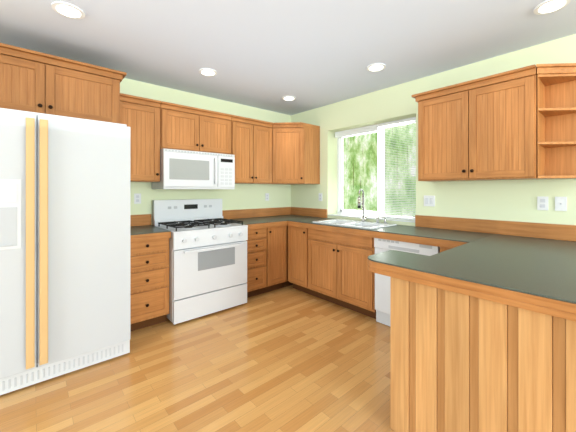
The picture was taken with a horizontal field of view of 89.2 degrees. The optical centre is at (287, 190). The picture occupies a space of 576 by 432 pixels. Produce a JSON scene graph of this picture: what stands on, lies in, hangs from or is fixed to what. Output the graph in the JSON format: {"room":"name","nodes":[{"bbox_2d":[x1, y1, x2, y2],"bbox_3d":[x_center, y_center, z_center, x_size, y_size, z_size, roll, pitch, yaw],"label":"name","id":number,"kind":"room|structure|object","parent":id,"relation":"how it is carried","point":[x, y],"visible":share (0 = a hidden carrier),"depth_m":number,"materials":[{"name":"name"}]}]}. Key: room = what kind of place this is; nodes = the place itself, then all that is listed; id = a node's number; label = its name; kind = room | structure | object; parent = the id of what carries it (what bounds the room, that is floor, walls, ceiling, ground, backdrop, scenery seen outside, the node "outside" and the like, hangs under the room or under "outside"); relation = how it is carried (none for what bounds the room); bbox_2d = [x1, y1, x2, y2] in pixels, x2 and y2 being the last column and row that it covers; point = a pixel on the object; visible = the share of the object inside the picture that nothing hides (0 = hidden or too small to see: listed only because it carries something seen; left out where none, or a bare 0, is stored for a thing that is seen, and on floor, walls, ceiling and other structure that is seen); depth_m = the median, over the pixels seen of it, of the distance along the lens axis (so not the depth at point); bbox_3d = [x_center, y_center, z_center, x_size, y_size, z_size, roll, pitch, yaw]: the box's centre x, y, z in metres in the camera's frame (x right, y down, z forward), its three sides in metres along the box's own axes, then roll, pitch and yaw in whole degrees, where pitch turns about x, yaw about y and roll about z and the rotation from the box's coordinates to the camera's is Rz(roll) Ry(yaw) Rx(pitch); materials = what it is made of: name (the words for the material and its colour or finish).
{"room":"kitchen","nodes":[
{"label":"kitchen","id":0,"kind":"room"},
{"bbox_2d":[0,285,390,431],"bbox_3d":[0.258,1.390,-2.922,10.450,0.120,12.450,0,0,-41],"label":"floor","id":1,"kind":"structure","parent":0,"point":[290,358],"depth_m":2.04,"materials":[{"name":"laminate"}]},
{"bbox_2d":[0,108,129,394],"bbox_3d":[-1.893,0.400,2.370,0.913,1.860,1.000,0,0,-41],"label":"refrigerator","id":2,"kind":"object","parent":1,"relation":"on","point":[64,244],"visible":1,"depth_m":2.05,"materials":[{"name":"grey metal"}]},
{"bbox_2d":[130,238,168,331],"bbox_3d":[-1.521,0.888,2.968,0.429,0.884,0.645,0,0,-41],"label":"base cabinet","id":3,"kind":"object","parent":1,"relation":"on","point":[149,282],"visible":0.71,"depth_m":2.77,"materials":[{"name":"brown wood"}]},
{"bbox_2d":[130,225,170,241],"bbox_3d":[-1.522,0.436,2.970,0.429,0.072,0.642,0,0,-41],"label":"countertop","id":4,"kind":"structure","parent":3,"relation":"on","point":[144,233],"depth_m":2.81,"materials":[{"name":"grey stone"}]},
{"bbox_2d":[153,199,247,324],"bbox_3d":[-0.994,0.723,3.345,0.856,1.215,0.733,0,0,-41],"label":"range","id":5,"kind":"object","parent":1,"relation":"on","point":[207,259],"visible":0.96,"depth_m":3.13,"materials":[{"name":"white metal"}]},
{"bbox_2d":[246,228,265,297],"bbox_3d":[-0.587,0.888,3.789,0.338,0.884,0.645,0,0,-41],"label":"base cabinet","id":6,"kind":"object","parent":1,"relation":"on","point":[256,262],"visible":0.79,"depth_m":3.58,"materials":[{"name":"brown wood"}]},
{"bbox_2d":[262,226,285,292],"bbox_3d":[-0.332,0.888,4.013,0.336,0.884,0.645,0,0,-41],"label":"base cabinet","id":7,"kind":"object","parent":1,"relation":"on","point":[275,258],"visible":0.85,"depth_m":3.79,"materials":[{"name":"brown wood"}]},
{"bbox_2d":[282,226,292,287],"bbox_3d":[0.012,0.888,4.350,0.613,0.884,0.592,0,0,-41],"label":"base cabinet","id":8,"kind":"object","parent":1,"relation":"on","point":[286,283],"visible":0.14,"depth_m":3.94,"materials":[{"name":"brown wood"}]},
{"bbox_2d":[225,215,317,229],"bbox_3d":[-0.228,0.436,4.107,1.296,0.072,0.642,0,0,-41],"label":"countertop","id":9,"kind":"structure","parent":8,"relation":"on","point":[264,222],"depth_m":3.84,"materials":[{"name":"grey stone"}]},
{"bbox_2d":[288,226,312,294],"bbox_3d":[0.337,0.888,3.955,0.645,0.884,0.374,0,0,-41],"label":"base cabinet","id":10,"kind":"object","parent":1,"relation":"on","point":[298,237],"visible":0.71,"depth_m":3.76,"materials":[{"name":"brown wood"}]},
{"bbox_2d":[308,229,375,318],"bbox_3d":[0.768,0.888,3.465,0.645,0.884,0.928,0,0,-41],"label":"base cabinet","id":11,"kind":"object","parent":1,"relation":"on","point":[340,273],"visible":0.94,"depth_m":3.22,"materials":[{"name":"brown wood"}]},
{"bbox_2d":[287,189,491,248],"bbox_3d":[0.939,0.228,3.273,0.642,0.488,2.145,0,0,-41],"label":"countertop","id":12,"kind":"structure","parent":11,"relation":"on","point":[445,238],"depth_m":2.96,"materials":[{"name":"grey stone"}]},
{"bbox_2d":[312,218,396,233],"bbox_3d":[0.769,0.415,3.458,0.510,0.058,0.830,0,0,-41],"label":"basin","id":13,"kind":"object","parent":12,"relation":"in","point":[362,224],"depth_m":3.46,"materials":[{"name":"white ceramic"}]},
{"bbox_2d":[357,189,386,223],"bbox_3d":[0.993,0.185,3.461,0.131,0.402,0.343,0,0,-41],"label":"faucet","id":14,"kind":"object","parent":12,"relation":"on","point":[362,221],"depth_m":3.53,"materials":[{"name":"silver metal"}]},
{"bbox_2d":[374,238,439,325],"bbox_3d":[1.283,0.888,2.884,0.593,0.873,0.616,0,0,-41],"label":"dishwasher","id":15,"kind":"object","parent":1,"relation":"on","point":[382,295],"visible":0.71,"depth_m":2.84,"materials":[{"name":"white metal"}]},
{"bbox_2d":[440,247,450,251],"bbox_3d":[1.590,0.888,2.550,0.617,0.884,0.284,0,0,-41],"label":"base cabinet","id":16,"kind":"object","parent":1,"relation":"on","point":[442,249],"depth_m":2.42,"materials":[{"name":"brown wood"}]},
{"bbox_2d":[390,277,575,431],"bbox_3d":[1.034,0.888,1.308,0.300,0.884,1.078,0,0,-41],"label":"peninsula panel","id":17,"kind":"object","parent":1,"relation":"on","point":[459,362],"visible":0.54,"depth_m":1.29,"materials":[{"name":"brown wood"}]},
{"bbox_2d":[368,234,575,320],"bbox_3d":[1.498,0.436,1.819,1.722,0.072,1.275,0,0,-41],"label":"countertop","id":18,"kind":"structure","parent":17,"relation":"on","point":[538,275],"depth_m":1.49,"materials":[{"name":"grey stone"}]},
{"bbox_2d":[120,78,290,224],"bbox_3d":[-3.696,0.055,1.692,10.300,2.550,0.300,0,0,-41],"label":"wall","id":19,"kind":"structure","parent":0,"point":[245,196],"depth_m":3.85,"materials":[{"name":"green paint"}]},
{"bbox_2d":[0,43,126,123],"bbox_3d":[-2.073,-0.810,2.481,1.120,0.480,0.647,0,0,-41],"label":"upper cabinet","id":20,"kind":"object","parent":19,"relation":"attached to","point":[36,81],"visible":0.85,"depth_m":2.31,"materials":[{"name":"brown wood"}]},
{"bbox_2d":[134,193,140,203],"bbox_3d":[-1.678,0.095,3.258,0.070,0.114,0.008,0,0,-41],"label":"electrical outlet","id":21,"kind":"object","parent":19,"relation":"attached to","point":[137,198],"visible":1,"depth_m":3.25,"materials":[{"name":"white plastic"}]},
{"bbox_2d":[120,93,160,181],"bbox_3d":[-1.613,-0.515,3.075,0.427,0.850,0.367,0,0,-41],"label":"upper cabinet","id":22,"kind":"object","parent":19,"relation":"attached to","point":[140,117],"visible":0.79,"depth_m":2.99,"materials":[{"name":"brown wood"}]},
{"bbox_2d":[130,214,150,226],"bbox_3d":[-1.728,0.337,3.205,0.429,0.124,0.020,0,0,-41],"label":"trim","id":23,"kind":"structure","parent":19,"relation":"attached to","point":[144,219],"depth_m":3.26,"materials":[{"name":"brown wood"}]},
{"bbox_2d":[160,101,232,153],"bbox_3d":[-1.130,-0.691,3.499,0.852,0.498,0.367,0,0,-41],"label":"upper cabinet","id":24,"kind":"object","parent":19,"relation":"attached to","point":[187,128],"visible":0.96,"depth_m":3.34,"materials":[{"name":"brown wood"}]},
{"bbox_2d":[152,148,234,188],"bbox_3d":[-1.095,-0.223,3.460,0.852,0.426,0.448,0,0,-41],"label":"microwave","id":25,"kind":"object","parent":24,"relation":"attached to","point":[182,169],"visible":1,"depth_m":3.27,"materials":[{"name":"white"}]},
{"bbox_2d":[231,115,273,183],"bbox_3d":[-0.561,-0.515,3.999,0.654,0.850,0.367,0,0,-41],"label":"upper cabinet","id":26,"kind":"object","parent":19,"relation":"attached to","point":[251,145],"visible":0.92,"depth_m":3.87,"materials":[{"name":"brown wood"}]},
{"bbox_2d":[222,207,290,218],"bbox_3d":[-0.433,0.337,4.340,1.297,0.124,0.023,0,0,-41],"label":"trim","id":27,"kind":"structure","parent":19,"relation":"attached to","point":[261,212],"depth_m":4.29,"materials":[{"name":"brown wood"}]},
{"bbox_2d":[265,193,268,200],"bbox_3d":[-0.318,0.105,4.453,0.070,0.114,0.008,0,0,-41],"label":"electrical outlet","id":28,"kind":"object","parent":19,"relation":"attached to","point":[266,196],"visible":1,"depth_m":4.45,"materials":[{"name":"white plastic"}]},
{"bbox_2d":[272,122,319,184],"bbox_3d":[0.019,-0.515,4.319,0.646,0.850,0.653,0,0,-41],"label":"upper cabinet","id":29,"kind":"object","parent":19,"relation":"attached to","point":[295,152],"visible":0.94,"depth_m":4.09,"materials":[{"name":"brown wood"}]},
{"bbox_2d":[0,0,575,114],"bbox_3d":[0.258,-1.280,-2.922,10.450,0.120,12.450,0,0,-41],"label":"ceiling","id":30,"kind":"structure","parent":0,"point":[270,54],"depth_m":2.37,"materials":[{"name":"white paint"}]},
{"bbox_2d":[51,2,84,18],"bbox_3d":[-1.488,-1.214,1.981,0.184,0.012,0.184,0,0,-41],"label":"recessed light","id":31,"kind":"object","parent":30,"relation":"in","point":[68,10],"visible":1,"depth_m":1.97,"materials":[{"name":"white glass"}]},
{"bbox_2d":[199,68,216,75],"bbox_3d":[-0.825,-1.214,3.015,0.184,0.012,0.184,0,0,-41],"label":"recessed light","id":32,"kind":"object","parent":30,"relation":"in","point":[207,72],"visible":1,"depth_m":3.00,"materials":[{"name":"white glass"}]},
{"bbox_2d":[282,96,295,100],"bbox_3d":[0.013,-1.214,3.872,0.184,0.012,0.184,0,0,-41],"label":"recessed light","id":33,"kind":"object","parent":30,"relation":"in","point":[288,98],"visible":1,"depth_m":3.85,"materials":[{"name":"white glass"}]},
{"bbox_2d":[367,63,385,71],"bbox_3d":[0.875,-1.214,2.898,0.184,0.012,0.184,0,0,-41],"label":"recessed light","id":34,"kind":"object","parent":30,"relation":"in","point":[375,67],"visible":0.98,"depth_m":2.88,"materials":[{"name":"white glass"}]},
{"bbox_2d":[533,0,570,14],"bbox_3d":[1.740,-1.214,1.928,0.184,0.012,0.184,0,0,-41],"label":"recessed light","id":35,"kind":"object","parent":30,"relation":"in","point":[547,7],"visible":1,"depth_m":1.92,"materials":[{"name":"white glass"}]},
{"bbox_2d":[291,34,575,225],"bbox_3d":[4.120,0.055,0.371,0.300,2.550,12.000,0,0,-41],"label":"wall","id":36,"kind":"structure","parent":0,"point":[509,200],"depth_m":2.97,"materials":[{"name":"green paint"}]},
{"bbox_2d":[291,207,326,217],"bbox_3d":[0.312,0.337,4.460,0.020,0.124,0.749,0,0,-41],"label":"trim","id":37,"kind":"structure","parent":36,"relation":"attached to","point":[313,212],"depth_m":4.43,"materials":[{"name":"brown wood"}]},
{"bbox_2d":[328,120,415,222],"bbox_3d":[1.090,-0.243,3.793,0.265,1.209,1.276,0,0,-41],"label":"window","id":38,"kind":"structure","parent":36,"relation":"in","point":[354,213],"depth_m":3.93,"materials":[{"name":"white plastic"}]},
{"bbox_2d":[335,117,415,219],"bbox_3d":[1.113,-0.248,3.813,0.036,1.196,1.256,0,0,-41],"label":"window blinds","id":39,"kind":"object","parent":38,"relation":"attached to","point":[362,130],"visible":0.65,"depth_m":3.59,"materials":[{"name":"white plastic"}]},
{"bbox_2d":[424,195,434,205],"bbox_3d":[1.505,0.115,3.112,0.009,0.114,0.116,0,0,-41],"label":"light switch","id":40,"kind":"object","parent":36,"relation":"attached to","point":[429,200],"visible":1,"depth_m":3.11,"materials":[{"name":"white plastic"}]},
{"bbox_2d":[412,64,539,181],"bbox_3d":[1.668,-0.515,2.654,0.367,0.850,0.945,0,0,-41],"label":"upper cabinet","id":41,"kind":"object","parent":36,"relation":"attached to","point":[482,129],"visible":0.96,"depth_m":2.47,"materials":[{"name":"brown wood"}]},
{"bbox_2d":[415,215,575,241],"bbox_3d":[1.982,0.337,2.559,0.020,0.124,1.749,0,0,-41],"label":"trim","id":42,"kind":"structure","parent":36,"relation":"attached to","point":[546,231],"depth_m":2.61,"materials":[{"name":"brown wood"}]},
{"bbox_2d":[537,196,547,209],"bbox_3d":[2.112,0.110,2.421,0.008,0.114,0.070,0,0,-41],"label":"electrical outlet","id":43,"kind":"object","parent":36,"relation":"attached to","point":[542,202],"visible":1,"depth_m":2.42,"materials":[{"name":"white plastic"}]},
{"bbox_2d":[536,63,575,178],"bbox_3d":[2.105,-0.515,2.159,0.361,0.850,0.362,0,0,-41],"label":"corner shelf","id":44,"kind":"object","parent":36,"relation":"attached to","point":[556,120],"visible":1,"depth_m":2.30,"materials":[{"name":"brown wood"}]},
{"bbox_2d":[555,197,566,210],"bbox_3d":[2.184,0.110,2.338,0.009,0.114,0.070,0,0,-41],"label":"electrical outlet","id":45,"kind":"object","parent":36,"relation":"attached to","point":[560,203],"visible":1,"depth_m":2.33,"materials":[{"name":"white plastic"}]},
{"label":"outside","id":46,"kind":"structure","parent":0,"visible":0},
{"bbox_2d":[343,123,415,215],"bbox_3d":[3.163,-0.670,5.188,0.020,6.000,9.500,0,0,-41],"label":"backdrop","id":47,"kind":"structure","parent":46,"point":[367,160],"depth_m":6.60,"materials":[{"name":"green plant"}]}
]}

